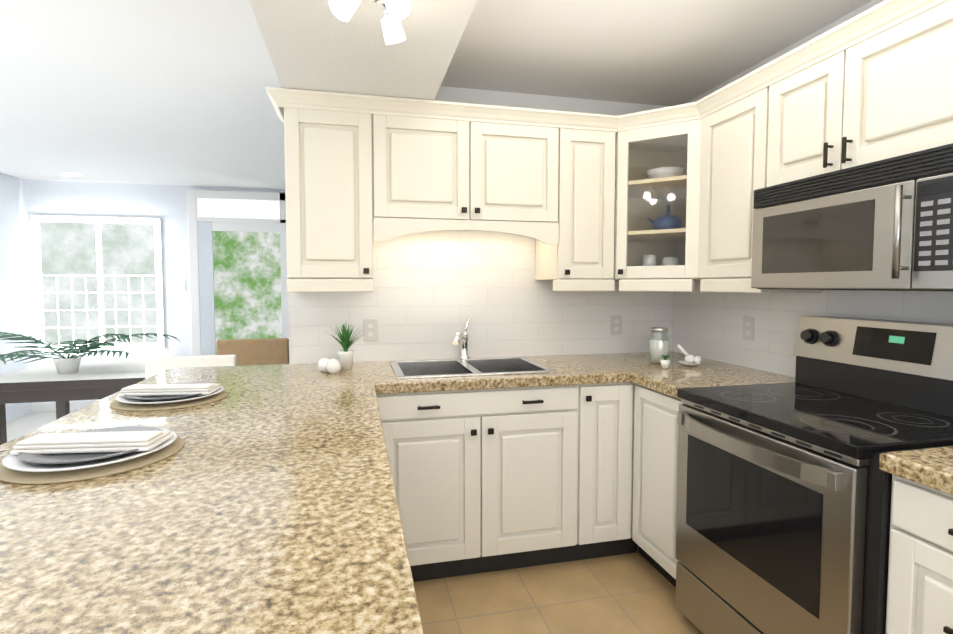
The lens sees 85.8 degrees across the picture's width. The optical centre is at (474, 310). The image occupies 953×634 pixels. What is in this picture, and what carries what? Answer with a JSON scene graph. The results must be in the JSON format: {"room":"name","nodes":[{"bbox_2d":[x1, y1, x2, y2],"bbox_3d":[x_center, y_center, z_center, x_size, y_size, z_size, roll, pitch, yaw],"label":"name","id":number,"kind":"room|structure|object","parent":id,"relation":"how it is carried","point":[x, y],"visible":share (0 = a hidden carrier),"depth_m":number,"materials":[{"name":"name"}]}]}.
{"room":"kitchen","nodes":[
{"label":"kitchen","id":0,"kind":"room"},
{"bbox_2d":[0,172,31,422],"bbox_3d":[-4.077,0.055,1.440,0.780,2.379,7.613,-1,3,-13],"label":"wall","id":1,"kind":"structure","parent":0,"point":[13,306],"depth_m":5.02,"materials":[{"name":"white paint"}]},
{"bbox_2d":[22,179,284,402],"bbox_3d":[-2.465,-0.172,5.842,5.929,2.379,0.235,-1,3,-13],"label":"wall","id":2,"kind":"structure","parent":0,"point":[167,205],"depth_m":5.43,"materials":[{"name":"white paint"}]},
{"bbox_2d":[31,400,98,412],"bbox_3d":[-3.381,0.983,5.557,2.423,0.099,0.012,-1,3,-13],"label":"baseboard","id":3,"kind":"structure","parent":2,"relation":"attached to","point":[50,406],"depth_m":5.31,"materials":[{"name":"white"}]},
{"bbox_2d":[30,215,164,351],"bbox_3d":[-3.913,-0.283,5.359,1.180,1.393,0.030,-1,3,-13],"label":"window","id":4,"kind":"structure","parent":2,"relation":"in","point":[94,276],"depth_m":5.36,"materials":[{"name":"white glass"}]},
{"bbox_2d":[178,280,185,290],"bbox_3d":[-3.169,-0.275,5.545,0.075,0.115,0.008,-1,3,-13],"label":"switch plate","id":5,"kind":"object","parent":2,"relation":"attached to","point":[181,285],"visible":1,"depth_m":5.54,"materials":[{"name":"white plastic"}]},
{"bbox_2d":[187,189,289,363],"bbox_3d":[-2.570,-0.195,5.678,1.050,2.239,0.030,-1,3,-13],"label":"door frame","id":6,"kind":"structure","parent":2,"relation":"attached to","point":[238,264],"depth_m":5.66,"materials":[{"name":"white wood"}]},
{"bbox_2d":[6,410,702,633],"bbox_3d":[-1.448,1.239,2.160,6.200,0.060,8.000,-1,3,-13],"label":"floor","id":7,"kind":"structure","parent":0,"point":[632,593],"depth_m":2.15,"materials":[{"name":"tile"}]},
{"bbox_2d":[0,359,144,444],"bbox_3d":[-2.541,0.764,3.474,0.960,0.752,0.900,-1,3,-13],"label":"dining table","id":8,"kind":"object","parent":7,"relation":"on","point":[90,380],"visible":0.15,"depth_m":3.10,"materials":[{"name":"brown wood"}]},
{"bbox_2d":[0,332,182,373],"bbox_3d":[-2.600,0.268,3.220,1.304,0.264,0.891,-1,3,-13],"label":"palm plant","id":9,"kind":"object","parent":8,"relation":"on","point":[68,364],"visible":1,"depth_m":3.23,"materials":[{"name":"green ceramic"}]},
{"bbox_2d":[145,355,236,378],"bbox_3d":[-1.562,0.699,2.970,0.440,0.934,0.460,-1,3,-13],"label":"dining chair","id":10,"kind":"object","parent":7,"relation":"on","point":[154,366],"visible":0.25,"depth_m":2.72,"materials":[{"name":"white fabric"}]},
{"bbox_2d":[216,338,288,365],"bbox_3d":[-1.504,0.654,3.598,0.440,0.960,0.460,-1,3,-13],"label":"dining chair","id":11,"kind":"object","parent":7,"relation":"on","point":[270,351],"visible":0.19,"depth_m":3.36,"materials":[{"name":"brown wood"}]},
{"bbox_2d":[376,382,636,581],"bbox_3d":[0.082,0.754,2.577,1.240,0.864,0.620,-1,3,-13],"label":"base cabinet","id":12,"kind":"object","parent":7,"relation":"on","point":[487,480],"visible":0.96,"depth_m":2.26,"materials":[{"name":"white wood"}]},
{"bbox_2d":[632,384,683,587],"bbox_3d":[1.019,0.753,2.590,0.625,0.863,1.020,-1,3,-13],"label":"base cabinet","id":13,"kind":"object","parent":7,"relation":"on","point":[655,468],"visible":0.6,"depth_m":2.23,"materials":[{"name":"white wood"}]},
{"bbox_2d":[676,316,952,633],"bbox_3d":[1.169,0.627,1.699,0.735,1.170,0.760,-1,3,-13],"label":"range","id":14,"kind":"object","parent":7,"relation":"on","point":[784,491],"visible":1,"depth_m":1.60,"materials":[{"name":"silver metal"}]},
{"bbox_2d":[886,474,952,633],"bbox_3d":[1.399,0.837,0.970,0.625,0.864,0.776,-1,3,-13],"label":"base cabinet","id":15,"kind":"object","parent":7,"relation":"on","point":[920,585],"visible":1,"depth_m":1.17,"materials":[{"name":"white wood"}]},
{"bbox_2d":[879,446,952,494],"bbox_3d":[1.484,0.402,0.543,0.647,0.045,1.603,-1,3,-13],"label":"countertop","id":16,"kind":"structure","parent":15,"relation":"on","point":[931,467],"depth_m":1.19,"materials":[{"name":"beige stone"}]},
{"bbox_3d":[-0.638,0.800,1.670,0.665,0.864,2.072,-1,3,-13],"label":"base cabinet","id":17,"kind":"object","parent":7,"relation":"on","visible":0},
{"bbox_2d":[0,379,423,633],"bbox_3d":[-0.637,0.367,1.220,1.077,0.045,1.590,-1,3,-13],"label":"countertop","id":18,"kind":"structure","parent":17,"relation":"on","point":[263,500],"depth_m":0.85,"materials":[{"name":"beige stone"}]},
{"bbox_2d":[0,426,184,483],"bbox_3d":[-0.901,0.319,1.223,0.364,0.050,0.364,-1,3,-13],"label":"place setting","id":19,"kind":"object","parent":18,"relation":"on","point":[50,458],"visible":1,"depth_m":1.16,"materials":[{"name":"white ceramic"}]},
{"bbox_2d":[134,355,711,392],"bbox_3d":[-0.067,0.301,2.506,2.772,0.045,0.658,-1,3,-13],"label":"countertop","id":20,"kind":"structure","parent":17,"relation":"on","point":[571,369],"depth_m":2.30,"materials":[{"name":"beige stone"}]},
{"bbox_2d":[110,383,228,410],"bbox_3d":[-1.079,0.288,1.827,0.364,0.050,0.364,-1,3,-13],"label":"place setting","id":21,"kind":"object","parent":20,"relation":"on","point":[147,397],"visible":1,"depth_m":1.76,"materials":[{"name":"white ceramic"}]},
{"bbox_2d":[318,358,329,372],"bbox_3d":[-0.697,0.250,2.388,0.068,0.068,0.068,-1,3,-13],"label":"shaker","id":22,"kind":"object","parent":20,"relation":"on","point":[322,362],"visible":0.81,"depth_m":2.36,"materials":[{"name":"white ceramic"}]},
{"bbox_2d":[326,359,340,373],"bbox_3d":[-0.647,0.252,2.353,0.068,0.068,0.068,-1,3,-13],"label":"shaker","id":23,"kind":"object","parent":20,"relation":"on","point":[333,366],"visible":1,"depth_m":2.33,"materials":[{"name":"white ceramic"}]},
{"bbox_2d":[331,324,365,369],"bbox_3d":[-0.614,0.165,2.465,0.201,0.230,0.227,-1,3,-13],"label":"potted plant","id":24,"kind":"object","parent":20,"relation":"on","point":[345,355],"visible":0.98,"depth_m":2.44,"materials":[{"name":"white ceramic"}]},
{"bbox_2d":[452,317,469,358],"bbox_3d":[-0.065,0.152,2.669,0.150,0.223,0.288,-1,3,-13],"label":"sink faucet","id":25,"kind":"object","parent":20,"relation":"on","point":[461,335],"visible":1,"depth_m":2.77,"materials":[{"name":"silver metal"}]},
{"bbox_2d":[390,357,556,378],"bbox_3d":[-0.031,0.364,2.534,0.736,0.187,0.496,-1,3,-13],"label":"sink basin","id":26,"kind":"object","parent":20,"relation":"in","point":[412,369],"visible":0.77,"depth_m":2.70,"materials":[{"name":"silver metal"}]},
{"bbox_2d":[580,351,724,366],"bbox_3d":[0.951,0.288,2.761,0.672,0.045,0.450,-1,3,-13],"label":"countertop","id":27,"kind":"structure","parent":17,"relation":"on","point":[617,359],"depth_m":2.83,"materials":[{"name":"beige stone"}]},
{"bbox_2d":[648,327,669,363],"bbox_3d":[0.952,0.178,2.647,0.104,0.186,0.104,-1,3,-13],"label":"mason jar","id":28,"kind":"object","parent":27,"relation":"on","point":[658,348],"visible":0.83,"depth_m":2.61,"materials":[{"name":"clear glass"}]},
{"bbox_2d":[660,354,670,368],"bbox_3d":[0.932,0.244,2.503,0.051,0.068,0.053,-1,3,-13],"label":"plant pot","id":29,"kind":"object","parent":27,"relation":"on","point":[665,362],"visible":1,"depth_m":2.49,"materials":[{"name":"white ceramic"}]},
{"bbox_2d":[676,344,701,365],"bbox_3d":[1.082,0.221,2.577,0.116,0.106,0.116,-1,3,-13],"label":"dish","id":30,"kind":"object","parent":27,"relation":"on","point":[690,360],"visible":1,"depth_m":2.56,"materials":[{"name":"white ceramic"}]},
{"bbox_2d":[628,363,794,398],"bbox_3d":[1.085,0.314,2.248,0.647,0.045,0.371,-1,3,-13],"label":"countertop","id":31,"kind":"structure","parent":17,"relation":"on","point":[666,381],"depth_m":2.27,"materials":[{"name":"beige stone"}]},
{"bbox_2d":[249,0,476,99],"bbox_3d":[-0.114,-0.984,0.590,0.660,0.217,4.240,-1,3,-13],"label":"ceiling","id":32,"kind":"structure","parent":0,"point":[316,45],"depth_m":1.82,"materials":[{"name":"white paint"}]},
{"bbox_2d":[329,0,410,44],"bbox_3d":[-0.276,-0.838,1.383,0.222,0.156,0.237,-1,3,-13],"label":"ceiling light fixture","id":33,"kind":"object","parent":32,"relation":"attached to","point":[395,12],"visible":1,"depth_m":1.33,"materials":[{"name":"silver metal"}]},
{"bbox_2d":[0,0,871,189],"bbox_3d":[-1.448,-1.208,2.034,6.200,0.080,8.000,-1,3,-13],"label":"ceiling","id":34,"kind":"structure","parent":0,"point":[164,92],"depth_m":2.51,"materials":[{"name":"white paint"}]},
{"bbox_2d":[62,173,81,175],"bbox_3d":[-3.888,-1.315,4.954,0.150,0.004,0.150,-1,3,-13],"label":"recessed light","id":35,"kind":"object","parent":34,"relation":"in","point":[71,174],"visible":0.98,"depth_m":4.93,"materials":[{"name":"white"}]},
{"bbox_2d":[289,86,673,350],"bbox_3d":[0.119,-0.022,2.936,2.224,2.379,0.120,-1,3,-13],"label":"wall","id":36,"kind":"structure","parent":0,"point":[496,98],"depth_m":2.87,"materials":[{"name":"white paint"}]},
{"bbox_2d":[284,107,614,291],"bbox_3d":[-0.093,-0.520,2.599,1.604,0.842,0.367,-1,3,-13],"label":"upper cabinet","id":37,"kind":"object","parent":36,"relation":"attached to","point":[357,185],"visible":1,"depth_m":2.41,"materials":[{"name":"white wood"}]},
{"bbox_2d":[289,230,673,363],"bbox_3d":[0.130,-0.132,2.866,2.215,0.795,0.008,-1,3,-13],"label":"backsplash","id":38,"kind":"structure","parent":36,"relation":"attached to","point":[430,295],"depth_m":2.82,"materials":[{"name":"tile"}]},
{"bbox_2d":[363,319,376,340],"bbox_3d":[-0.551,0.102,2.711,0.072,0.115,0.007,-1,3,-13],"label":"electrical outlet plate","id":39,"kind":"object","parent":38,"relation":"attached to","point":[370,331],"depth_m":2.71,"materials":[{"name":"white plastic"}]},
{"bbox_2d":[610,315,621,334],"bbox_3d":[0.838,0.085,3.035,0.072,0.115,0.007,-1,3,-13],"label":"electrical outlet plate","id":40,"kind":"object","parent":38,"relation":"attached to","point":[616,321],"depth_m":3.03,"materials":[{"name":"white plastic"}]},
{"bbox_2d":[265,0,947,131],"bbox_3d":[0.285,-0.884,1.465,1.967,0.066,2.710,-1,3,-13],"label":"crown molding","id":41,"kind":"structure","parent":36,"relation":"attached to","point":[872,21],"depth_m":2.28,"materials":[{"name":"white"}]},
{"bbox_2d":[684,0,884,103],"bbox_3d":[1.381,-0.013,2.759,0.150,2.379,8.000,-1,3,-13],"label":"wall","id":42,"kind":"structure","parent":0,"point":[854,13],"depth_m":2.26,"materials":[{"name":"white paint"}]},
{"bbox_2d":[607,119,701,291],"bbox_3d":[0.998,-0.526,2.722,0.580,0.842,0.625,-1,3,-13],"label":"upper cabinet","id":43,"kind":"object","parent":42,"relation":"attached to","point":[641,197],"visible":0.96,"depth_m":2.61,"materials":[{"name":"beige wood"}]},
{"bbox_2d":[642,255,655,265],"bbox_3d":[0.950,-0.248,2.789,0.072,0.114,0.072,-1,3,-13],"label":"jar","id":44,"kind":"object","parent":43,"relation":"in","point":[647,259],"depth_m":2.76,"materials":[{"name":"white ceramic"}]},
{"bbox_2d":[647,203,682,229],"bbox_3d":[1.026,-0.492,2.733,0.160,0.158,0.150,-1,3,-13],"label":"teapot","id":45,"kind":"object","parent":43,"relation":"in","point":[661,220],"depth_m":2.68,"materials":[{"name":"blue ceramic"}]},
{"bbox_2d":[646,167,684,178],"bbox_3d":[1.017,-0.707,2.740,0.200,0.080,0.200,-1,3,-13],"label":"bowl","id":46,"kind":"object","parent":43,"relation":"in","point":[670,170],"depth_m":2.67,"materials":[{"name":"white ceramic"}]},
{"bbox_2d":[662,257,678,265],"bbox_3d":[1.051,-0.239,2.752,0.084,0.099,0.084,-1,3,-13],"label":"jar","id":47,"kind":"object","parent":43,"relation":"in","point":[668,259],"depth_m":2.72,"materials":[{"name":"white ceramic"}]},
{"bbox_2d":[698,80,781,283],"bbox_3d":[1.257,-0.532,2.231,0.300,0.780,0.466,-1,3,-13],"label":"upper cabinet","id":48,"kind":"object","parent":42,"relation":"attached to","point":[739,140],"depth_m":2.20,"materials":[{"name":"white wood"}]},
{"bbox_2d":[778,61,821,183],"bbox_3d":[1.340,-0.688,1.868,0.300,0.431,0.380,-1,3,-13],"label":"upper cabinet","id":49,"kind":"object","parent":42,"relation":"attached to","point":[799,95],"depth_m":1.87,"materials":[{"name":"white wood"}]},
{"bbox_2d":[673,280,952,376],"bbox_3d":[1.601,0.080,1.474,0.008,0.515,3.392,-1,3,-13],"label":"backsplash","id":50,"kind":"structure","parent":42,"relation":"attached to","point":[707,325],"depth_m":2.39,"materials":[{"name":"tile"}]},
{"bbox_2d":[743,316,753,340],"bbox_3d":[1.347,0.086,2.524,0.007,0.115,0.070,-1,3,-13],"label":"electrical outlet plate","id":51,"kind":"object","parent":50,"relation":"attached to","point":[748,322],"depth_m":2.52,"materials":[{"name":"white plastic"}]},
{"bbox_2d":[818,0,952,174],"bbox_3d":[1.413,-0.672,1.554,0.300,0.431,0.497,-1,3,-13],"label":"upper cabinet","id":52,"kind":"object","parent":42,"relation":"attached to","point":[886,94],"depth_m":1.55,"materials":[{"name":"white wood"}]},
{"bbox_2d":[751,143,952,290],"bbox_3d":[1.330,-0.264,1.691,0.405,0.390,0.756,-1,3,-13],"label":"microwave","id":53,"kind":"object","parent":52,"relation":"attached to","point":[884,225],"visible":1,"depth_m":1.58,"materials":[{"name":"silver metal"}]}
]}

